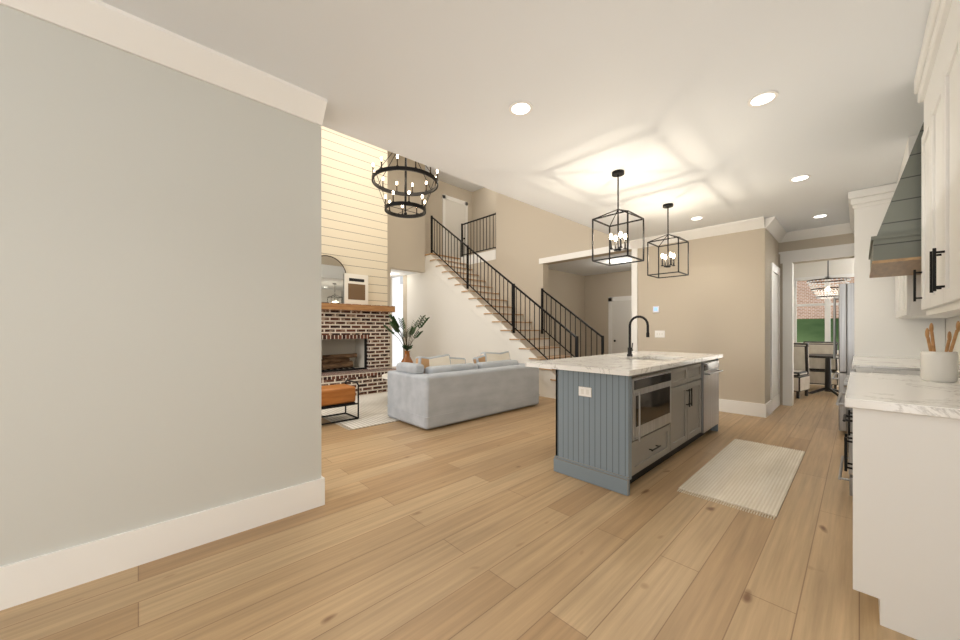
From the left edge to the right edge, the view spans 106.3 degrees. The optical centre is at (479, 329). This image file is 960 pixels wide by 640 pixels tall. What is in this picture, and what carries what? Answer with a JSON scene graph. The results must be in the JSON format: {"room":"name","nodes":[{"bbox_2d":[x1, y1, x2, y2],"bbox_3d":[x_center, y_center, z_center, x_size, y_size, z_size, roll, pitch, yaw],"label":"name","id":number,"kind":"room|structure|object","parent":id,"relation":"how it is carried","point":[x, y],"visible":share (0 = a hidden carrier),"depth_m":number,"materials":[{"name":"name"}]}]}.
{"room":"kitchen","nodes":[
{"label":"kitchen","id":0,"kind":"room"},
{"bbox_2d":[0,4,320,565],"bbox_3d":[-3.742,-0.175,0.275,6.950,2.850,0.250,0,0,-43],"label":"wall","id":1,"kind":"structure","parent":0,"point":[160,293],"depth_m":1.93,"materials":[{"name":"grey paint"}]},
{"bbox_2d":[0,0,326,125],"bbox_3d":[-3.618,-1.530,0.144,6.950,0.140,0.110,0,0,-44],"label":"crown molding","id":2,"kind":"structure","parent":1,"relation":"attached to","point":[107,24],"depth_m":1.96,"materials":[{"name":"white wood"}]},
{"bbox_2d":[0,394,778,610],"bbox_3d":[-2.037,1.155,4.761,15.600,0.190,7.888,0,0,-43],"label":"baseboard","id":3,"kind":"structure","parent":1,"relation":"attached to","point":[28,580],"depth_m":1.95,"materials":[{"name":"white"}]},
{"bbox_2d":[321,126,386,372],"bbox_3d":[-3.041,-1.650,7.454,2.050,5.800,0.800,0,0,-43],"label":"wall","id":4,"kind":"structure","parent":0,"point":[353,227],"depth_m":7.37,"materials":[{"name":"white wood"}]},
{"bbox_2d":[391,278,391,367],"bbox_3d":[-3.057,-0.175,10.471,1.020,2.850,0.200,0,0,-43],"label":"wall","id":5,"kind":"structure","parent":0,"point":[391,326],"depth_m":10.73,"materials":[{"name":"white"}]},
{"bbox_2d":[391,269,416,277],"bbox_3d":[-2.956,-1.770,10.361,1.015,0.440,2.900,0,0,-43],"label":"ceiling","id":6,"kind":"structure","parent":0,"point":[396,273],"depth_m":9.88,"materials":[{"name":"white paint"}]},
{"bbox_2d":[387,151,424,367],"bbox_3d":[-2.081,-1.650,9.054,1.545,5.800,0.200,0,0,-43],"label":"wall","id":7,"kind":"structure","parent":0,"point":[407,244],"depth_m":9.08,"materials":[{"name":"beige paint"}]},
{"bbox_2d":[403,176,471,357],"bbox_3d":[0.946,-1.650,13.167,8.500,5.800,0.200,0,0,-43],"label":"wall","id":8,"kind":"structure","parent":0,"point":[434,206],"depth_m":10.88,"materials":[{"name":"beige paint"}]},
{"bbox_2d":[442,194,467,257],"bbox_3d":[-0.756,-3.085,11.359,1.020,2.150,0.080,0,0,-43],"label":"door","id":9,"kind":"structure","parent":8,"relation":"attached to","point":[454,214],"depth_m":11.35,"materials":[{"name":"white"}]},
{"bbox_2d":[425,166,483,191],"bbox_3d":[-1.883,-4.650,7.795,20.000,0.200,8.100,0,0,-43],"label":"ceiling","id":10,"kind":"structure","parent":0,"point":[456,181],"depth_m":11.03,"materials":[{"name":"white"}]},
{"bbox_2d":[372,153,437,217],"bbox_3d":[-1.287,-3.264,6.223,1.125,2.568,1.125,0,0,-43],"label":"chandelier","id":11,"kind":"object","parent":10,"relation":"hanging from","point":[405,193],"visible":0.94,"depth_m":6.10,"materials":[{"name":"black metal"}]},
{"bbox_2d":[0,366,916,639],"bbox_3d":[0.492,1.310,5.292,20.000,0.120,15.000,0,0,-43],"label":"floor","id":12,"kind":"structure","parent":0,"point":[494,526],"depth_m":1.96,"materials":[{"name":"brown wood"}]},
{"bbox_2d":[321,302,395,395],"bbox_3d":[-2.739,0.370,7.165,2.090,1.760,1.065,0,0,-43],"label":"fireplace","id":13,"kind":"object","parent":12,"relation":"on","point":[355,338],"visible":0.65,"depth_m":7.30,"materials":[{"name":"brick"}]},
{"bbox_2d":[321,255,345,303],"bbox_3d":[-2.946,-0.976,6.940,0.760,0.928,0.025,0,0,-43],"label":"arched mirror","id":14,"kind":"object","parent":13,"relation":"on","point":[333,270],"visible":0.48,"depth_m":6.99,"materials":[{"name":"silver metal"}]},
{"bbox_2d":[344,273,367,304],"bbox_3d":[-2.505,-0.821,7.303,0.500,0.618,0.027,0,0,-43],"label":"picture","id":15,"kind":"object","parent":13,"relation":"on","point":[355,288],"visible":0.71,"depth_m":7.28,"materials":[{"name":"white paper"}]},
{"bbox_2d":[321,392,399,429],"bbox_3d":[-1.217,1.244,6.331,3.150,0.012,2.140,0,0,-43],"label":"living room rug","id":16,"kind":"object","parent":12,"relation":"on","point":[373,409],"visible":0.19,"depth_m":5.40,"materials":[{"name":"beige fabric"}]},
{"bbox_2d":[321,380,358,424],"bbox_3d":[-2.342,0.910,4.698,1.392,0.655,0.461,0,0,-43],"label":"bench","id":17,"kind":"object","parent":16,"relation":"on","point":[337,395],"visible":0.27,"depth_m":4.88,"materials":[{"name":"brown leather"}]},
{"bbox_2d":[382,314,429,379],"bbox_3d":[-1.263,0.480,6.447,1.057,1.514,1.008,0,0,-43],"label":"potted plant","id":18,"kind":"object","parent":16,"relation":"on","point":[394,324],"visible":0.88,"depth_m":6.15,"materials":[{"name":"green plant"}]},
{"bbox_2d":[386,351,538,428],"bbox_3d":[-0.171,0.793,5.556,2.288,0.883,1.004,0,0,-43],"label":"sofa","id":19,"kind":"object","parent":16,"relation":"on","point":[434,391],"visible":0.98,"depth_m":4.95,"materials":[{"name":"fabric"}]},
{"bbox_2d":[407,213,603,398],"bbox_3d":[0.190,-0.860,8.549,1.115,4.220,5.440,0,0,-43],"label":"staircase","id":20,"kind":"structure","parent":12,"relation":"on","point":[463,307],"depth_m":8.34,"materials":[{"name":"white paint"}]},
{"bbox_2d":[549,356,722,495],"bbox_3d":[1.829,0.795,3.797,2.550,0.910,0.739,0,0,-43],"label":"kitchen island","id":21,"kind":"object","parent":12,"relation":"on","point":[625,420],"depth_m":3.02,"materials":[{"name":"grey wood"}]},
{"bbox_2d":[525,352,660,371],"bbox_3d":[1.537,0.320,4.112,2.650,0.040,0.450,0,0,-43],"label":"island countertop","id":22,"kind":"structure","parent":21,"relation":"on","point":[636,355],"depth_m":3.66,"materials":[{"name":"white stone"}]},
{"bbox_2d":[565,352,722,375],"bbox_3d":[1.876,0.320,3.755,2.650,0.040,0.535,0,0,-43],"label":"island countertop","id":23,"kind":"structure","parent":21,"relation":"on","point":[606,367],"depth_m":3.13,"materials":[{"name":"white stone"}]},
{"bbox_2d":[625,316,648,355],"bbox_3d":[1.789,0.077,4.050,0.111,0.447,0.247,0,0,-43],"label":"faucet","id":24,"kind":"object","parent":23,"relation":"on","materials":[{"name":"black metal"}]},
{"bbox_2d":[645,356,664,359],"bbox_3d":[1.898,0.439,3.869,0.704,0.222,0.424,0,0,-43],"label":"sink","id":25,"kind":"object","parent":23,"relation":"in","point":[646,357],"depth_m":4.17,"materials":[{"name":"white ceramic"}]},
{"bbox_2d":[677,439,804,519],"bbox_3d":[2.433,1.244,3.247,1.940,0.012,0.600,0,0,-43],"label":"kitchen rug","id":26,"kind":"object","parent":12,"relation":"on","point":[752,476],"visible":1,"depth_m":3.02,"materials":[{"name":"beige fabric"}]},
{"bbox_2d":[794,342,809,398],"bbox_3d":[5.883,0.745,6.890,0.560,1.009,0.540,0,0,-33],"label":"chair","id":27,"kind":"object","parent":12,"relation":"on","point":[801,369],"visible":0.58,"depth_m":6.78,"materials":[{"name":"beige fabric"}]},
{"bbox_2d":[803,341,837,388],"bbox_3d":[7.234,0.745,7.689,0.540,1.009,0.560,0,0,36],"label":"chair","id":28,"kind":"object","parent":12,"relation":"on","point":[816,374],"visible":0.58,"depth_m":7.48,"materials":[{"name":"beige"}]},
{"bbox_2d":[808,354,838,395],"bbox_3d":[6.783,0.882,7.016,0.900,0.783,0.900,0,0,-43],"label":"table","id":29,"kind":"object","parent":12,"relation":"on","point":[828,385],"visible":0.65,"depth_m":6.98,"materials":[{"name":"black"}]},
{"bbox_2d":[832,283,853,433],"bbox_3d":[4.844,0.345,4.353,0.920,1.790,0.816,0,0,-43],"label":"fridge","id":30,"kind":"object","parent":12,"relation":"on","point":[846,324],"visible":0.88,"depth_m":4.25,"materials":[{"name":"metal"}]},
{"bbox_2d":[848,183,944,357],"bbox_3d":[5.162,-0.174,4.544,1.845,2.848,0.695,0,0,-43],"label":"surround","id":31,"kind":"object","parent":12,"relation":"on","point":[881,329],"visible":0.33,"depth_m":4.03,"materials":[{"name":"white paint"}]},
{"bbox_2d":[836,367,959,495],"bbox_3d":[3.141,0.782,2.647,0.760,0.936,0.726,0,0,-43],"label":"range","id":32,"kind":"object","parent":12,"relation":"on","point":[882,371],"visible":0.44,"depth_m":2.67,"materials":[{"name":"metal"}]},
{"bbox_2d":[854,357,949,364],"bbox_3d":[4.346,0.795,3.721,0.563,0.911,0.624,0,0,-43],"label":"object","id":33,"kind":"object","parent":12,"relation":"on","point":[855,358],"depth_m":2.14,"materials":[{"name":"white"}]},
{"bbox_2d":[846,381,959,639],"bbox_3d":[2.226,0.795,1.709,1.022,0.911,0.624,0,0,-43],"label":"base cabinet","id":34,"kind":"object","parent":12,"relation":"on","point":[906,497],"depth_m":1.48,"materials":[{"name":"white wood"}]},
{"bbox_2d":[850,377,959,388],"bbox_3d":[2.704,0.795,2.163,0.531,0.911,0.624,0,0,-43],"label":"countertop","id":35,"kind":"structure","parent":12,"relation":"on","point":[889,380],"depth_m":2.07,"materials":[{"name":"white stone"}]},
{"bbox_2d":[854,361,959,380],"bbox_3d":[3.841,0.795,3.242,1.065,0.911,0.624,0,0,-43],"label":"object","id":36,"kind":"object","parent":12,"relation":"on","point":[927,372],"depth_m":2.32,"materials":[{"name":"white stone"}]},
{"bbox_2d":[472,188,495,254],"bbox_3d":[1.849,-3.270,9.819,0.200,2.560,5.900,0,0,-43],"label":"wall","id":37,"kind":"structure","parent":0,"point":[483,202],"depth_m":11.50,"materials":[{"name":"beige paint"}]},
{"bbox_2d":[99,0,931,283],"bbox_3d":[0.492,-1.795,5.292,20.000,0.390,15.000,0,0,-43],"label":"ceiling","id":38,"kind":"structure","parent":0,"point":[651,98],"depth_m":2.41,"materials":[{"name":"white paint"}]},
{"bbox_2d":[509,101,532,115],"bbox_3d":[0.294,-1.596,2.595,0.169,0.006,0.169,0,0,38],"label":"recessed light","id":39,"kind":"object","parent":38,"relation":"in","point":[520,108],"depth_m":2.59,"materials":[{"name":"white plastic"}]},
{"bbox_2d":[592,169,643,265],"bbox_3d":[1.397,-1.146,3.642,0.372,0.904,0.372,0,0,-43],"label":"pendant light","id":40,"kind":"object","parent":38,"relation":"hanging from","point":[618,173],"visible":1,"depth_m":3.63,"materials":[{"name":"black metal"}]},
{"bbox_2d":[647,203,688,277],"bbox_3d":[2.398,-1.146,4.592,0.372,0.904,0.372,0,0,-43],"label":"pendant light","id":41,"kind":"object","parent":38,"relation":"hanging from","point":[668,206],"visible":1,"depth_m":4.58,"materials":[{"name":"black metal"}]},
{"bbox_2d":[690,216,703,219],"bbox_3d":[3.098,-1.596,5.146,0.169,0.006,0.169,0,0,38],"label":"recessed light","id":42,"kind":"object","parent":38,"relation":"in","point":[698,217],"depth_m":5.14,"materials":[{"name":"white plastic"}]},
{"bbox_2d":[747,90,778,106],"bbox_3d":[1.954,-1.596,2.488,0.169,0.006,0.169,0,0,22],"label":"recessed light","id":43,"kind":"object","parent":38,"relation":"in","point":[763,98],"depth_m":2.48,"materials":[{"name":"white plastic"}]},
{"bbox_2d":[789,175,810,181],"bbox_3d":[3.367,-1.596,3.788,0.169,0.006,0.169,0,0,7],"label":"recessed light","id":44,"kind":"object","parent":38,"relation":"in","point":[802,177],"depth_m":3.79,"materials":[{"name":"white plastic"}]},
{"bbox_2d":[812,214,827,217],"bbox_3d":[4.772,-1.596,5.053,0.169,0.006,0.169,0,0,38],"label":"recessed light","id":45,"kind":"object","parent":38,"relation":"in","point":[822,215],"depth_m":5.05,"materials":[{"name":"white plastic"}]},
{"bbox_2d":[806,261,850,298],"bbox_3d":[6.783,-1.107,7.016,0.624,0.982,0.628,0,0,-43],"label":"chandelier","id":46,"kind":"object","parent":38,"relation":"hanging from","point":[830,296],"visible":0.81,"depth_m":7.00,"materials":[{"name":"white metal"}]},
{"bbox_2d":[469,192,626,337],"bbox_3d":[0.761,-1.650,8.787,0.200,5.800,5.900,0,0,-43],"label":"wall","id":47,"kind":"structure","parent":0,"point":[519,239],"depth_m":8.25,"materials":[{"name":"beige paint"}]},
{"bbox_2d":[459,249,495,264],"bbox_3d":[-0.469,-1.895,9.929,0.012,0.250,2.510,0,0,-44],"label":"trim","id":48,"kind":"structure","parent":47,"relation":"attached to","point":[488,255],"depth_m":9.33,"materials":[{"name":"white paint"}]},
{"bbox_2d":[539,243,637,351],"bbox_3d":[2.071,-0.170,7.246,0.020,2.840,2.180,0,0,-44],"label":"trim","id":49,"kind":"structure","parent":47,"relation":"attached to","point":[603,250],"depth_m":6.51,"materials":[{"name":"white wood"}]},
{"bbox_2d":[548,269,584,357],"bbox_3d":[1.988,-0.175,9.745,2.900,2.850,0.200,0,0,-43],"label":"wall","id":50,"kind":"structure","parent":0,"point":[566,289],"depth_m":10.04,"materials":[{"name":"beige paint"}]},
{"bbox_2d":[544,242,631,264],"bbox_3d":[2.151,-1.535,7.321,0.200,0.130,1.980,0,0,-43],"label":"wall","id":51,"kind":"structure","parent":0,"point":[599,255],"depth_m":7.30,"materials":[{"name":"beige paint"}]},
{"bbox_2d":[585,270,631,355],"bbox_3d":[3.181,-0.175,10.739,0.200,2.850,6.400,0,0,-43],"label":"wall","id":52,"kind":"structure","parent":0,"point":[600,289],"depth_m":10.31,"materials":[{"name":"beige paint"}]},
{"bbox_2d":[608,296,631,353],"bbox_3d":[3.962,0.165,9.722,0.068,2.170,1.050,0,0,-43],"label":"door","id":53,"kind":"structure","parent":52,"relation":"attached to","point":[619,313],"depth_m":9.89,"materials":[{"name":"white wood"}]},
{"bbox_2d":[629,216,775,248],"bbox_3d":[3.415,-1.530,5.764,0.110,0.140,2.020,0,0,-44],"label":"crown molding","id":54,"kind":"structure","parent":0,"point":[760,222],"depth_m":5.55,"materials":[{"name":"white"}]},
{"bbox_2d":[638,228,766,403],"bbox_3d":[3.490,-0.175,5.910,0.200,2.850,1.910,0,0,-44],"label":"wall","id":55,"kind":"structure","parent":0,"point":[714,301],"depth_m":5.56,"materials":[{"name":"beige paint"}]},
{"bbox_2d":[653,306,658,312],"bbox_3d":[3.041,-0.355,6.222,0.022,0.110,0.100,0,0,-44],"label":"thermostat","id":56,"kind":"object","parent":55,"relation":"attached to","point":[655,308],"depth_m":6.21,"materials":[{"name":"white plastic"}]},
{"bbox_2d":[655,331,664,337],"bbox_3d":[3.086,0.070,6.182,0.011,0.120,0.160,0,0,-44],"label":"switch","id":57,"kind":"object","parent":55,"relation":"attached to","point":[659,334],"depth_m":6.17,"materials":[{"name":"white plastic"}]},
{"bbox_2d":[767,231,778,401],"bbox_3d":[4.550,-0.175,5.738,1.100,2.850,0.200,0,0,-43],"label":"wall","id":58,"kind":"structure","parent":0,"point":[772,250],"depth_m":5.41,"materials":[{"name":"beige paint"}]},
{"bbox_2d":[770,263,779,411],"bbox_3d":[4.696,0.115,5.722,0.790,2.270,0.025,0,0,-44],"label":"trim","id":59,"kind":"structure","parent":58,"relation":"attached to","point":[774,270],"depth_m":5.68,"materials":[{"name":"white wood"}]},
{"bbox_2d":[765,219,787,242],"bbox_3d":[4.544,-1.530,5.519,1.170,0.140,0.110,0,0,-44],"label":"crown molding","id":60,"kind":"structure","parent":58,"relation":"attached to","point":[779,233],"depth_m":5.64,"materials":[{"name":"white paint"}]},
{"bbox_2d":[779,233,853,404],"bbox_3d":[5.551,-0.175,5.627,0.200,2.850,1.740,0,0,-43],"label":"wall","id":61,"kind":"structure","parent":0,"point":[824,241],"depth_m":5.86,"materials":[{"name":"beige paint"}]},
{"bbox_2d":[779,243,853,405],"bbox_3d":[5.526,-0.025,5.465,0.060,2.550,1.540,0,0,-44],"label":"trim","id":62,"kind":"structure","parent":61,"relation":"attached to","point":[787,258],"depth_m":5.94,"materials":[{"name":"white wood"}]},
{"bbox_2d":[788,223,852,241],"bbox_3d":[5.508,-1.530,5.447,0.110,0.140,1.540,0,0,-44],"label":"crown molding","id":63,"kind":"structure","parent":61,"relation":"attached to","point":[839,229],"depth_m":5.63,"materials":[{"name":"white"}]},
{"bbox_2d":[794,258,853,277],"bbox_3d":[8.644,-1.400,7.307,0.200,0.400,5.700,0,0,-43],"label":"wall","id":64,"kind":"structure","parent":0,"point":[836,267],"depth_m":8.11,"materials":[{"name":"white paint"}]},
{"bbox_2d":[812,359,838,386],"bbox_3d":[8.644,0.875,7.307,0.200,0.750,5.700,0,0,-43],"label":"wall","id":65,"kind":"structure","parent":0,"point":[838,377],"depth_m":7.94,"materials":[{"name":"white paint"}]},
{"bbox_2d":[794,273,853,353],"bbox_3d":[8.586,-0.350,7.252,0.080,1.740,5.790,0,0,-43],"label":"nook window","id":66,"kind":"structure","parent":65,"relation":"in","point":[827,304],"depth_m":8.07,"materials":[{"name":"white wood"}]},
{"bbox_2d":[945,316,959,363],"bbox_3d":[1.231,-0.175,0.155,14.000,2.850,0.250,0,0,-43],"label":"wall","id":67,"kind":"structure","parent":0,"point":[950,324],"depth_m":3.39,"materials":[{"name":"white paint"}]},
{"bbox_2d":[869,122,923,277],"bbox_3d":[3.207,-1.023,2.588,0.985,1.146,0.550,0,0,-43],"label":"range hood","id":68,"kind":"object","parent":67,"relation":"attached to","point":[895,247],"visible":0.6,"depth_m":2.36,"materials":[{"name":"wood"}]},
{"bbox_2d":[896,276,899,318],"bbox_3d":[4.129,-0.670,3.315,0.566,1.100,0.334,0,0,-43],"label":"upper cabinet","id":69,"kind":"object","parent":67,"relation":"attached to","point":[897,277],"depth_m":3.70,"materials":[{"name":"white wood"}]},
{"bbox_2d":[897,135,917,184],"bbox_3d":[4.133,-1.409,3.312,1.314,0.378,0.324,0,0,-43],"label":"crown molding","id":70,"kind":"structure","parent":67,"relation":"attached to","point":[911,140],"depth_m":3.04,"materials":[{"name":"white wood"}]},
{"bbox_2d":[917,120,924,309],"bbox_3d":[2.733,-0.670,1.989,0.497,1.100,0.335,0,0,-43],"label":"upper cabinet","id":71,"kind":"object","parent":67,"relation":"attached to","point":[922,272],"depth_m":2.24,"materials":[{"name":"white wood"}]},
{"bbox_2d":[900,274,959,318],"bbox_3d":[3.835,-0.670,3.036,0.502,1.100,0.334,0,0,-43],"label":"upper cabinet","id":72,"kind":"object","parent":67,"relation":"attached to","point":[907,307],"depth_m":2.98,"materials":[{"name":"white wood"}]},
{"bbox_2d":[921,0,959,119],"bbox_3d":[2.445,-1.409,1.709,1.300,0.378,0.325,0,0,-43],"label":"crown molding","id":73,"kind":"structure","parent":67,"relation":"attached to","point":[943,17],"depth_m":1.80,"materials":[{"name":"white wood"}]},
{"bbox_2d":[925,8,959,311],"bbox_3d":[2.307,-0.670,1.586,0.931,1.100,0.335,0,0,-43],"label":"upper cabinet","id":74,"kind":"object","parent":67,"relation":"attached to","point":[937,83],"depth_m":1.66,"materials":[{"name":"white wood"}]},
{"label":"outside","id":75,"kind":"structure","parent":0,"visible":0},
{"bbox_2d":[797,277,853,349],"bbox_3d":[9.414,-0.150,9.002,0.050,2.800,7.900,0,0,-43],"label":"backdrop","id":76,"kind":"structure","parent":75,"point":[810,323],"depth_m":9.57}
]}

